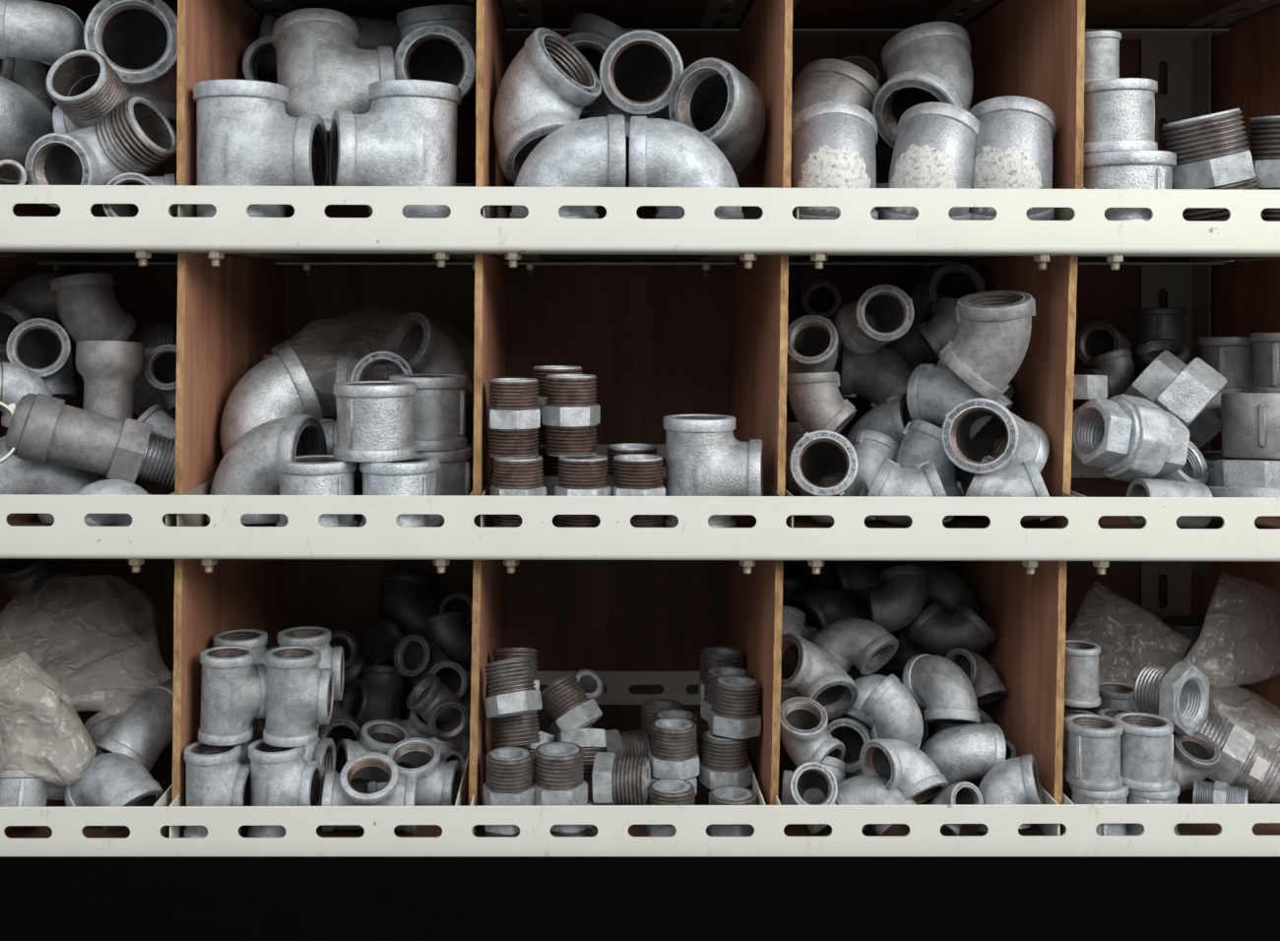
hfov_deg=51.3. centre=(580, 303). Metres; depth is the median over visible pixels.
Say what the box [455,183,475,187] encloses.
coupling
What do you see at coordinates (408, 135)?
pipe tee
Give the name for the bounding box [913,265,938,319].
pipe elbow
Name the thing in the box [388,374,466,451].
coupling
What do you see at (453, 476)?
coupling
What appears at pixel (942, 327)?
pipe elbow
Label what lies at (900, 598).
pipe elbow
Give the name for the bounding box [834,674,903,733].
pipe elbow
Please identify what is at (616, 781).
bushing
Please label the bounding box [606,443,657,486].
hex nipple
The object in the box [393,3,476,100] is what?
pipe elbow
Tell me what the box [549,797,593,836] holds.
bushing
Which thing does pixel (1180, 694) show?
bushing
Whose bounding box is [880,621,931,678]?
pipe elbow
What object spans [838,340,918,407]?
pipe elbow
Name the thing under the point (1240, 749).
hex nipple
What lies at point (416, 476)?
coupling
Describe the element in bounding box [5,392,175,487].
pipe union
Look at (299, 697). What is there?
pipe tee
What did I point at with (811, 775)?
pipe elbow
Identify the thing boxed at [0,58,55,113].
pipe elbow
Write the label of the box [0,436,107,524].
pipe elbow
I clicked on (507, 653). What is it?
bushing
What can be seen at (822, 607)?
pipe elbow
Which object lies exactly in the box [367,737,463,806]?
pipe tee
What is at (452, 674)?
pipe elbow
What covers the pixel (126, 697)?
pipe elbow
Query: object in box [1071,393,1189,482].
pipe union
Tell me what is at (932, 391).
pipe elbow
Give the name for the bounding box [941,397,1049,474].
pipe elbow
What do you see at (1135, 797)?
coupling
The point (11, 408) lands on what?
clamp
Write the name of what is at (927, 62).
pipe elbow
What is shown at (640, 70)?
pipe elbow
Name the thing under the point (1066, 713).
coupling
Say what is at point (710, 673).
bushing
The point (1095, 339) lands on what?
pipe elbow
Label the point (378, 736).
pipe tee
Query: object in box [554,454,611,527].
hex nipple
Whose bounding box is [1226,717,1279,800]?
hex nipple
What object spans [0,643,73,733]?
pipe elbow
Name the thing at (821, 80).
pipe elbow
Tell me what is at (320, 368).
pipe tee
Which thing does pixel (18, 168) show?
coupling
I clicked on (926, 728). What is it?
pipe elbow
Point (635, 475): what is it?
hex nipple
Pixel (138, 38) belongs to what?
pipe elbow
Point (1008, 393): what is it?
pipe elbow
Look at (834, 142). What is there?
pipe elbow
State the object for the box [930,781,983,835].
pipe elbow
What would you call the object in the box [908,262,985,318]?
pipe elbow
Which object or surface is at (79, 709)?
pipe elbow
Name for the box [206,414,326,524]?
pipe elbow
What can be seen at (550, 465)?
hex nipple
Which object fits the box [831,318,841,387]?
pipe elbow
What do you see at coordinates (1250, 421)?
coupling
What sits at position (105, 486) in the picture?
pipe elbow
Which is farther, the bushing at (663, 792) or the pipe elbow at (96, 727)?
the pipe elbow at (96, 727)
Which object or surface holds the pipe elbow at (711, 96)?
on the pipe elbow at (662, 153)
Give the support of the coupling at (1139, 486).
on the shelving
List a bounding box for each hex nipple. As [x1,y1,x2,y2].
[487,378,540,458]
[490,455,546,527]
[532,365,582,446]
[537,445,559,525]
[541,374,600,456]
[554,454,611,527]
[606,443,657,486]
[610,453,665,527]
[1161,108,1263,221]
[1192,779,1248,804]
[1195,710,1279,804]
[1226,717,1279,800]
[1247,115,1279,221]
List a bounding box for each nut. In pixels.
[1073,375,1107,399]
[1123,350,1186,402]
[1152,357,1227,427]
[1186,391,1221,449]
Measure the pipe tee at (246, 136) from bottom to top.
0.156 m
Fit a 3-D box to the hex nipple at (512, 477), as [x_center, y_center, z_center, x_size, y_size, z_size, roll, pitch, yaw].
[-0.066,0.201,1.392,0.055,0.081,0.062,0,0,-23]
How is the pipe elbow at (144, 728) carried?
on the pipe elbow at (96, 727)
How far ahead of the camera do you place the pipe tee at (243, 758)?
1.44 m
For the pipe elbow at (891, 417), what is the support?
on the pipe elbow at (871, 447)
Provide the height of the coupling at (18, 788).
0.068 m
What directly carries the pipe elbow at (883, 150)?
on the shelving
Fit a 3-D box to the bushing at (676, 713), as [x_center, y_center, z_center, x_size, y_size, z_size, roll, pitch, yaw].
[0.108,0.497,1.520,0.058,0.053,0.050,0,0,23]
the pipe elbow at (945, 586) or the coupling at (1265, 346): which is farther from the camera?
the pipe elbow at (945, 586)
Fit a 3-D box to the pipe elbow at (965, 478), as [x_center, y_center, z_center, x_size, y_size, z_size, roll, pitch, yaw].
[0.441,0.183,1.514,0.080,0.090,0.061,0,0,-30]
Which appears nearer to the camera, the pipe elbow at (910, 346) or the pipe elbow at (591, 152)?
the pipe elbow at (591, 152)
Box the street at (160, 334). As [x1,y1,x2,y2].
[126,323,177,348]
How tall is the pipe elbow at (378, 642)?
0.098 m
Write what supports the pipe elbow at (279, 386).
on the pipe elbow at (248, 467)
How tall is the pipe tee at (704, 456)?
0.122 m
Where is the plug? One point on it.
(1232, 478)
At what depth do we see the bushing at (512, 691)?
1.37 m
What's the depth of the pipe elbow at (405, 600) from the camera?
1.75 m
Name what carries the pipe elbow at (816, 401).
on the pipe elbow at (822, 463)
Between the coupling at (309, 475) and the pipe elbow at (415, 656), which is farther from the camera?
the pipe elbow at (415, 656)
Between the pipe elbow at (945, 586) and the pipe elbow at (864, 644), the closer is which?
the pipe elbow at (864, 644)
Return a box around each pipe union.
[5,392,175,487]
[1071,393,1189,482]
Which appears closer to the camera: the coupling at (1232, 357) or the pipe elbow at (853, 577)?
the coupling at (1232, 357)
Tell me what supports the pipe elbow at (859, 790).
on the shelving
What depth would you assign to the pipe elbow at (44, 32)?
1.42 m
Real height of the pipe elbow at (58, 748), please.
0.082 m
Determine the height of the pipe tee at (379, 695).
0.106 m
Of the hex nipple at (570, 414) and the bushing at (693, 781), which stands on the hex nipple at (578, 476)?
the hex nipple at (570, 414)
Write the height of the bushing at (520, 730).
0.067 m
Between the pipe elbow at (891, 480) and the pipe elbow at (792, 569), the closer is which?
the pipe elbow at (891, 480)
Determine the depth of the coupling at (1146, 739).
1.36 m
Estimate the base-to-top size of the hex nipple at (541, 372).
0.086 m
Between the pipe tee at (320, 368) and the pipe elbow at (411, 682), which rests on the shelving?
the pipe elbow at (411, 682)
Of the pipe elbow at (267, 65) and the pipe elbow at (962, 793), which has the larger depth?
the pipe elbow at (267, 65)
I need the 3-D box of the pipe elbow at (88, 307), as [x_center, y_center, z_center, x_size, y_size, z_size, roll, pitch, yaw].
[-0.563,0.017,1.538,0.094,0.105,0.072,0,0,-27]
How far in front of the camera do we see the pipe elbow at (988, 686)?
1.52 m
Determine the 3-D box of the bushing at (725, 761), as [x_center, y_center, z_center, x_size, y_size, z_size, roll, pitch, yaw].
[0.157,0.497,1.450,0.051,0.054,0.058,0,0,40]
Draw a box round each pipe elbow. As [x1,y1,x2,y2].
[0,0,85,65]
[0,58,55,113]
[0,75,54,185]
[0,298,33,362]
[0,361,52,427]
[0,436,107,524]
[0,558,82,627]
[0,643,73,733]
[5,318,76,399]
[21,720,95,800]
[24,95,177,208]
[44,694,109,747]
[45,49,130,132]
[50,272,136,344]
[59,579,160,648]
[64,753,163,831]
[70,479,152,526]
[83,0,177,127]
[83,704,161,765]
[94,681,173,772]
[102,172,176,216]
[113,687,172,759]
[132,345,176,419]
[143,344,176,412]
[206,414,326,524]
[219,346,322,455]
[257,14,278,83]
[318,701,361,748]
[329,630,366,690]
[334,350,413,410]
[357,613,404,679]
[380,570,442,640]
[383,312,473,408]
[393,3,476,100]
[393,634,450,682]
[401,677,417,719]
[406,673,469,742]
[424,611,472,668]
[428,660,470,714]
[439,592,472,628]
[493,27,601,184]
[510,114,626,218]
[564,12,628,116]
[588,29,683,137]
[628,116,744,219]
[668,58,766,180]
[779,697,844,767]
[780,633,858,719]
[780,756,846,805]
[781,605,817,643]
[782,560,813,591]
[782,578,808,606]
[785,422,806,496]
[786,315,838,374]
[786,372,856,433]
[789,430,868,522]
[789,587,869,632]
[789,762,838,834]
[790,59,880,188]
[791,100,878,219]
[797,560,837,589]
[801,279,844,319]
[811,618,898,675]
[827,717,872,779]
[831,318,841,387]
[832,560,888,606]
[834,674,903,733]
[834,775,916,835]
[835,284,914,355]
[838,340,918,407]
[839,55,894,160]
[843,394,912,445]
[846,429,899,520]
[859,738,948,804]
[860,673,923,748]
[866,458,954,525]
[866,565,927,633]
[872,21,973,148]
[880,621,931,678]
[883,102,979,220]
[887,313,935,366]
[894,560,944,616]
[896,419,963,497]
[896,561,980,612]
[898,671,928,744]
[902,653,980,724]
[906,363,1012,440]
[906,601,996,657]
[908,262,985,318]
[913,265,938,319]
[916,297,959,361]
[919,721,936,748]
[919,722,1006,787]
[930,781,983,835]
[932,706,994,735]
[936,358,1014,399]
[938,290,1035,401]
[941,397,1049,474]
[945,648,1007,705]
[957,467,974,497]
[964,455,1053,521]
[968,95,1056,220]
[974,754,1043,831]
[980,740,1017,780]
[1075,321,1139,380]
[1083,348,1134,402]
[1173,731,1220,792]
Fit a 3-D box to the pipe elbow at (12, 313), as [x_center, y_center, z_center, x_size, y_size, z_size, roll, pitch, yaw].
[-0.683,0.057,1.572,0.086,0.126,0.089,0,0,-37]
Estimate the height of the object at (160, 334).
0.081 m
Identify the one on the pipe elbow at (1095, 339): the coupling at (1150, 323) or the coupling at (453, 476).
the coupling at (1150, 323)
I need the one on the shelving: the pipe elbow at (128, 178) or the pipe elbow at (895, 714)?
the pipe elbow at (128, 178)
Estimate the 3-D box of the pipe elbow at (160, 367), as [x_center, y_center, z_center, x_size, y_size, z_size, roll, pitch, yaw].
[-0.459,0.086,1.524,0.062,0.079,0.069,0,0,5]
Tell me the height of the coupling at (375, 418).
0.079 m
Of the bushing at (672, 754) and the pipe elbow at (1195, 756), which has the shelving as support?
the pipe elbow at (1195, 756)
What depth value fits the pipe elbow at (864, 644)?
1.52 m
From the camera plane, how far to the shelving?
1.38 m
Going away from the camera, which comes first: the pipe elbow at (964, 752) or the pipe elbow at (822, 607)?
the pipe elbow at (964, 752)
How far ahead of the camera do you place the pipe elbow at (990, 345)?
1.38 m
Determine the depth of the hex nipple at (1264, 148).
1.41 m
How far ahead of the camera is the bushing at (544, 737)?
1.46 m
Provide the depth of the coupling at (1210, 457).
1.49 m
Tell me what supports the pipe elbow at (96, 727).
on the shelving
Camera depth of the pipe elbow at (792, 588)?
1.70 m
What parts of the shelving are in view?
panel, post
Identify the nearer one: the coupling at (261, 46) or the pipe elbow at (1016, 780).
the pipe elbow at (1016, 780)
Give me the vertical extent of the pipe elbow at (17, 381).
0.076 m
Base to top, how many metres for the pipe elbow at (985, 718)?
0.091 m
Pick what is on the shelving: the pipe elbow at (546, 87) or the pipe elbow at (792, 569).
the pipe elbow at (792, 569)
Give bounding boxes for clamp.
[0,401,15,463]
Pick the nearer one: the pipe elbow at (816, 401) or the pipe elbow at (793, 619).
the pipe elbow at (816, 401)
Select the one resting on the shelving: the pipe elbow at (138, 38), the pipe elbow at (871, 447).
the pipe elbow at (871, 447)
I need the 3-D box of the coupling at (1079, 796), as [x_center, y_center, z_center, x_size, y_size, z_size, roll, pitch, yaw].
[0.539,0.527,1.384,0.058,0.058,0.058,0,0,-18]
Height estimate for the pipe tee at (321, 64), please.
0.180 m
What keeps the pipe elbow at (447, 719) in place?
on the pipe tee at (449, 752)
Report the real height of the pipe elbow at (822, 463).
0.103 m
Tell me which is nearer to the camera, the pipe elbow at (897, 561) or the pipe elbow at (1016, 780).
the pipe elbow at (1016, 780)
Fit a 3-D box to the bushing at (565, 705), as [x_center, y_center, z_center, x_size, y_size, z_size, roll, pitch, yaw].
[-0.015,0.466,1.527,0.077,0.078,0.063,0,0,34]
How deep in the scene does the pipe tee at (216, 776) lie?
1.36 m
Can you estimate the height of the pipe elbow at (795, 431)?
0.099 m
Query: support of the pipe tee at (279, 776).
on the shelving
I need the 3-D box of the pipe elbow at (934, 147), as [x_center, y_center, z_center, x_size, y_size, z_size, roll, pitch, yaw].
[0.379,-0.143,1.431,0.110,0.141,0.096,0,0,-43]
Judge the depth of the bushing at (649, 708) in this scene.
1.58 m
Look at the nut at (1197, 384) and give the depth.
1.41 m
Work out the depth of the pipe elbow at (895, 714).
1.42 m
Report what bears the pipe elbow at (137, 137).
on the shelving
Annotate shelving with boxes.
[0,0,1279,940]
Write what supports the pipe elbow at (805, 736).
on the pipe elbow at (836, 766)
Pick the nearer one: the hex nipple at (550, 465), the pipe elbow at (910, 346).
the hex nipple at (550, 465)
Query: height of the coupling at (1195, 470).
0.080 m
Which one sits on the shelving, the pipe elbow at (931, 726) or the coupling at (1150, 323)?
the pipe elbow at (931, 726)
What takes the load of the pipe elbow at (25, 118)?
on the shelving
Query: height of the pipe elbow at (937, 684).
0.073 m
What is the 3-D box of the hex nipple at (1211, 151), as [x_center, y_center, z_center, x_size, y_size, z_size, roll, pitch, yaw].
[0.672,-0.140,1.415,0.102,0.133,0.080,0,0,-8]
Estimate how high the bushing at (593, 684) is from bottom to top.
0.062 m
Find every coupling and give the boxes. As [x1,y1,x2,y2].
[0,159,26,185]
[0,769,52,807]
[75,340,144,420]
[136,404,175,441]
[242,35,275,80]
[276,454,357,526]
[320,418,336,454]
[333,381,416,462]
[359,454,439,526]
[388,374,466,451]
[416,446,470,524]
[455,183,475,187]
[875,183,888,219]
[1062,709,1095,765]
[1064,640,1100,707]
[1064,713,1123,791]
[1069,783,1129,835]
[1083,77,1157,154]
[1083,150,1176,220]
[1084,30,1121,82]
[1095,681,1138,714]
[1097,707,1138,718]
[1113,711,1173,791]
[1125,477,1213,528]
[1126,780,1179,835]
[1133,308,1186,349]
[1136,338,1189,375]
[1150,441,1208,484]
[1162,615,1209,663]
[1191,663,1243,719]
[1197,336,1253,393]
[1200,449,1241,486]
[1220,392,1279,458]
[1249,332,1279,393]
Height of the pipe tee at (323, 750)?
0.098 m
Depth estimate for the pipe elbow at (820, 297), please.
1.69 m
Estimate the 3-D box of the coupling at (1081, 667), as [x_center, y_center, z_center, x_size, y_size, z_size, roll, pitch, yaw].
[0.543,0.404,1.450,0.046,0.062,0.046,0,0,-26]
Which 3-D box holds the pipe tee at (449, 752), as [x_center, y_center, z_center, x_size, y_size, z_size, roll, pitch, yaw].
[-0.153,0.520,1.489,0.047,0.065,0.056,0,0,23]
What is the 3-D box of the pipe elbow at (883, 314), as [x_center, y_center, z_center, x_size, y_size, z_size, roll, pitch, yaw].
[0.328,0.020,1.494,0.068,0.080,0.099,0,0,-15]
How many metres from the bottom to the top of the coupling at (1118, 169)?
0.084 m
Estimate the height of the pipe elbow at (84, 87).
0.116 m
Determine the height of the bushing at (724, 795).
0.043 m
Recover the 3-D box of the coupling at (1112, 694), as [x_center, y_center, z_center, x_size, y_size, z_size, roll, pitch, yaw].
[0.609,0.464,1.510,0.049,0.054,0.049,0,0,-2]
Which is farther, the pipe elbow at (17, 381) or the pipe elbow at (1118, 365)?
the pipe elbow at (1118, 365)
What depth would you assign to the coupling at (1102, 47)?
1.42 m
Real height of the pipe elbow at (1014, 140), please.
0.146 m
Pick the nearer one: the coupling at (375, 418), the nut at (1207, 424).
the coupling at (375, 418)
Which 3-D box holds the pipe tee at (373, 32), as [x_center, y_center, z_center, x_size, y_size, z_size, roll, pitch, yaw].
[-0.256,-0.307,1.687,0.121,0.112,0.094,0,0,-21]
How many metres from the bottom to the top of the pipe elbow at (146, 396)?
0.106 m
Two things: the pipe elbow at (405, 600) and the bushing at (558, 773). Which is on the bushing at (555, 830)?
the bushing at (558, 773)
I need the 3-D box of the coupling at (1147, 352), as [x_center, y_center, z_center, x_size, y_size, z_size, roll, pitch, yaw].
[0.708,0.080,1.618,0.058,0.073,0.075,0,0,25]
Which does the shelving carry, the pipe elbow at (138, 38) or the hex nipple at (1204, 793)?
the hex nipple at (1204, 793)
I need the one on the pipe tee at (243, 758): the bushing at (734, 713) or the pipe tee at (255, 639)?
the pipe tee at (255, 639)
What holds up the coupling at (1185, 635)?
on the coupling at (1224, 692)
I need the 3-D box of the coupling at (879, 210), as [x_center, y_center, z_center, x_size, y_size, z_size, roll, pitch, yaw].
[0.341,-0.103,1.500,0.047,0.061,0.047,0,0,39]
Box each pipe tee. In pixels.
[184,741,250,837]
[192,79,328,217]
[197,645,266,746]
[213,629,277,725]
[239,724,257,765]
[248,738,322,837]
[260,719,336,791]
[261,349,355,420]
[262,645,333,747]
[271,7,395,141]
[277,626,344,701]
[320,752,417,832]
[327,79,461,218]
[335,719,411,772]
[340,11,400,58]
[340,664,407,728]
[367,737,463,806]
[388,709,469,764]
[429,737,465,771]
[663,414,763,527]
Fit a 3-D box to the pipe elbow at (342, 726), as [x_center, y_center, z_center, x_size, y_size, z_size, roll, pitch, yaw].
[-0.287,0.503,1.556,0.060,0.064,0.094,0,0,-34]
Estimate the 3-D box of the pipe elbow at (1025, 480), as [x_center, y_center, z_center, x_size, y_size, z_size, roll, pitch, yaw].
[0.448,0.195,1.395,0.095,0.068,0.062,0,0,18]
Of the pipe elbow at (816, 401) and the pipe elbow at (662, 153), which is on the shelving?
the pipe elbow at (662, 153)
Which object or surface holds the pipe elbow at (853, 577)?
on the pipe elbow at (906, 650)
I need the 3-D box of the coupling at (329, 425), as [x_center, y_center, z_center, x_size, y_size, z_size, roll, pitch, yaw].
[-0.314,0.165,1.576,0.061,0.055,0.055,0,0,-6]
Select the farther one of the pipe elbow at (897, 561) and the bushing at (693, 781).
the pipe elbow at (897, 561)
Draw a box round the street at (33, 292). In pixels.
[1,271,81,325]
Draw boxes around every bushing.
[482,746,535,805]
[483,804,519,836]
[484,657,542,717]
[487,697,540,747]
[492,647,539,690]
[515,730,555,779]
[533,741,587,805]
[540,673,602,741]
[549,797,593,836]
[556,728,606,782]
[574,668,604,704]
[592,752,650,805]
[602,729,650,759]
[640,699,684,742]
[645,778,695,836]
[648,716,699,779]
[650,773,697,795]
[653,708,699,757]
[698,646,743,700]
[698,729,752,789]
[700,665,749,721]
[706,785,756,836]
[707,675,761,739]
[1133,661,1209,736]
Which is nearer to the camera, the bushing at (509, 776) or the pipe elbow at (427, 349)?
the bushing at (509, 776)
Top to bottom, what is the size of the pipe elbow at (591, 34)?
0.137 m
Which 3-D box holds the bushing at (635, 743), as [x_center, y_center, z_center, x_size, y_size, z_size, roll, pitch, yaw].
[0.051,0.527,1.549,0.056,0.059,0.054,0,0,-12]
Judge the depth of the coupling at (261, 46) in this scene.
1.57 m
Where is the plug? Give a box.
[1207,459,1279,497]
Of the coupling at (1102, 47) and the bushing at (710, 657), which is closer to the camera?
the coupling at (1102, 47)
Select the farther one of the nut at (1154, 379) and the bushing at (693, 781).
the nut at (1154, 379)
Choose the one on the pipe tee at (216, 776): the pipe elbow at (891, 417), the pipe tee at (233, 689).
the pipe tee at (233, 689)
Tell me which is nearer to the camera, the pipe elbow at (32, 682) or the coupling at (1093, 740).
the coupling at (1093, 740)
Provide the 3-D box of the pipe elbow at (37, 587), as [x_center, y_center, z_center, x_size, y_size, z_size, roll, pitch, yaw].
[-0.685,0.351,1.662,0.091,0.104,0.082,0,0,21]
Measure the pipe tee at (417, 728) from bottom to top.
0.082 m
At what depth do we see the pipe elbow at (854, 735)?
1.48 m
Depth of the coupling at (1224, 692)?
1.63 m
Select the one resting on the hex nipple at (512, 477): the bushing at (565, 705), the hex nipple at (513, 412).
the hex nipple at (513, 412)
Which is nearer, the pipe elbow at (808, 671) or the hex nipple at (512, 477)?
the hex nipple at (512, 477)
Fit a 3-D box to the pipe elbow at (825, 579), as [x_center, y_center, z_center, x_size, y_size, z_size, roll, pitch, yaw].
[0.322,0.353,1.757,0.062,0.085,0.063,0,0,32]
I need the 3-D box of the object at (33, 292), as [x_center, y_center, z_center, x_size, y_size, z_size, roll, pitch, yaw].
[-0.669,0.006,1.646,0.116,0.091,0.074,0,0,-10]
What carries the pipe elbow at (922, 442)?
on the shelving
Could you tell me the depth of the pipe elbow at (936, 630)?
1.56 m
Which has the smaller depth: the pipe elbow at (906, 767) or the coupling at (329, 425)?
the pipe elbow at (906, 767)
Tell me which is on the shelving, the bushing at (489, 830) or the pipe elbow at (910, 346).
the bushing at (489, 830)
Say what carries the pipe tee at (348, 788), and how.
on the shelving
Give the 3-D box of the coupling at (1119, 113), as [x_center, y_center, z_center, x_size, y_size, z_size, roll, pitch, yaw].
[0.567,-0.195,1.408,0.080,0.075,0.080,0,0,-44]
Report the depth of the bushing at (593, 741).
1.45 m
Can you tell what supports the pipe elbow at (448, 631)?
on the shelving
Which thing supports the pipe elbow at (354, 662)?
on the pipe tee at (379, 695)
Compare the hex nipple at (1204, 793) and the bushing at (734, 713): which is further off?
the bushing at (734, 713)
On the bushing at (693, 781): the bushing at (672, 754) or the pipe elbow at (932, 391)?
the bushing at (672, 754)
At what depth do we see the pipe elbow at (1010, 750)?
1.48 m
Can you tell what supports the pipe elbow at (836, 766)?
on the shelving
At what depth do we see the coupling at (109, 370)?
1.45 m
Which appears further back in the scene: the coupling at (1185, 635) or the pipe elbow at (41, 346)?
the coupling at (1185, 635)
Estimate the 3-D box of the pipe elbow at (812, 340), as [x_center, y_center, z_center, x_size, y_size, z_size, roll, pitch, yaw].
[0.260,0.059,1.519,0.064,0.091,0.093,0,0,-1]
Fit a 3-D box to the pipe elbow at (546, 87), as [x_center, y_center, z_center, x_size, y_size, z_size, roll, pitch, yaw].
[-0.042,-0.217,1.464,0.117,0.176,0.114,0,0,23]
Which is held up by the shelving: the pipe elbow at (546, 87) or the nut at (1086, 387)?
the nut at (1086, 387)
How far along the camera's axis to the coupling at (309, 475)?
1.37 m
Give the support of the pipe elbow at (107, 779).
on the shelving
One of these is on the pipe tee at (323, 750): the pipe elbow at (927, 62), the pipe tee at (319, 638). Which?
the pipe tee at (319, 638)
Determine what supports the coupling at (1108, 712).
on the shelving

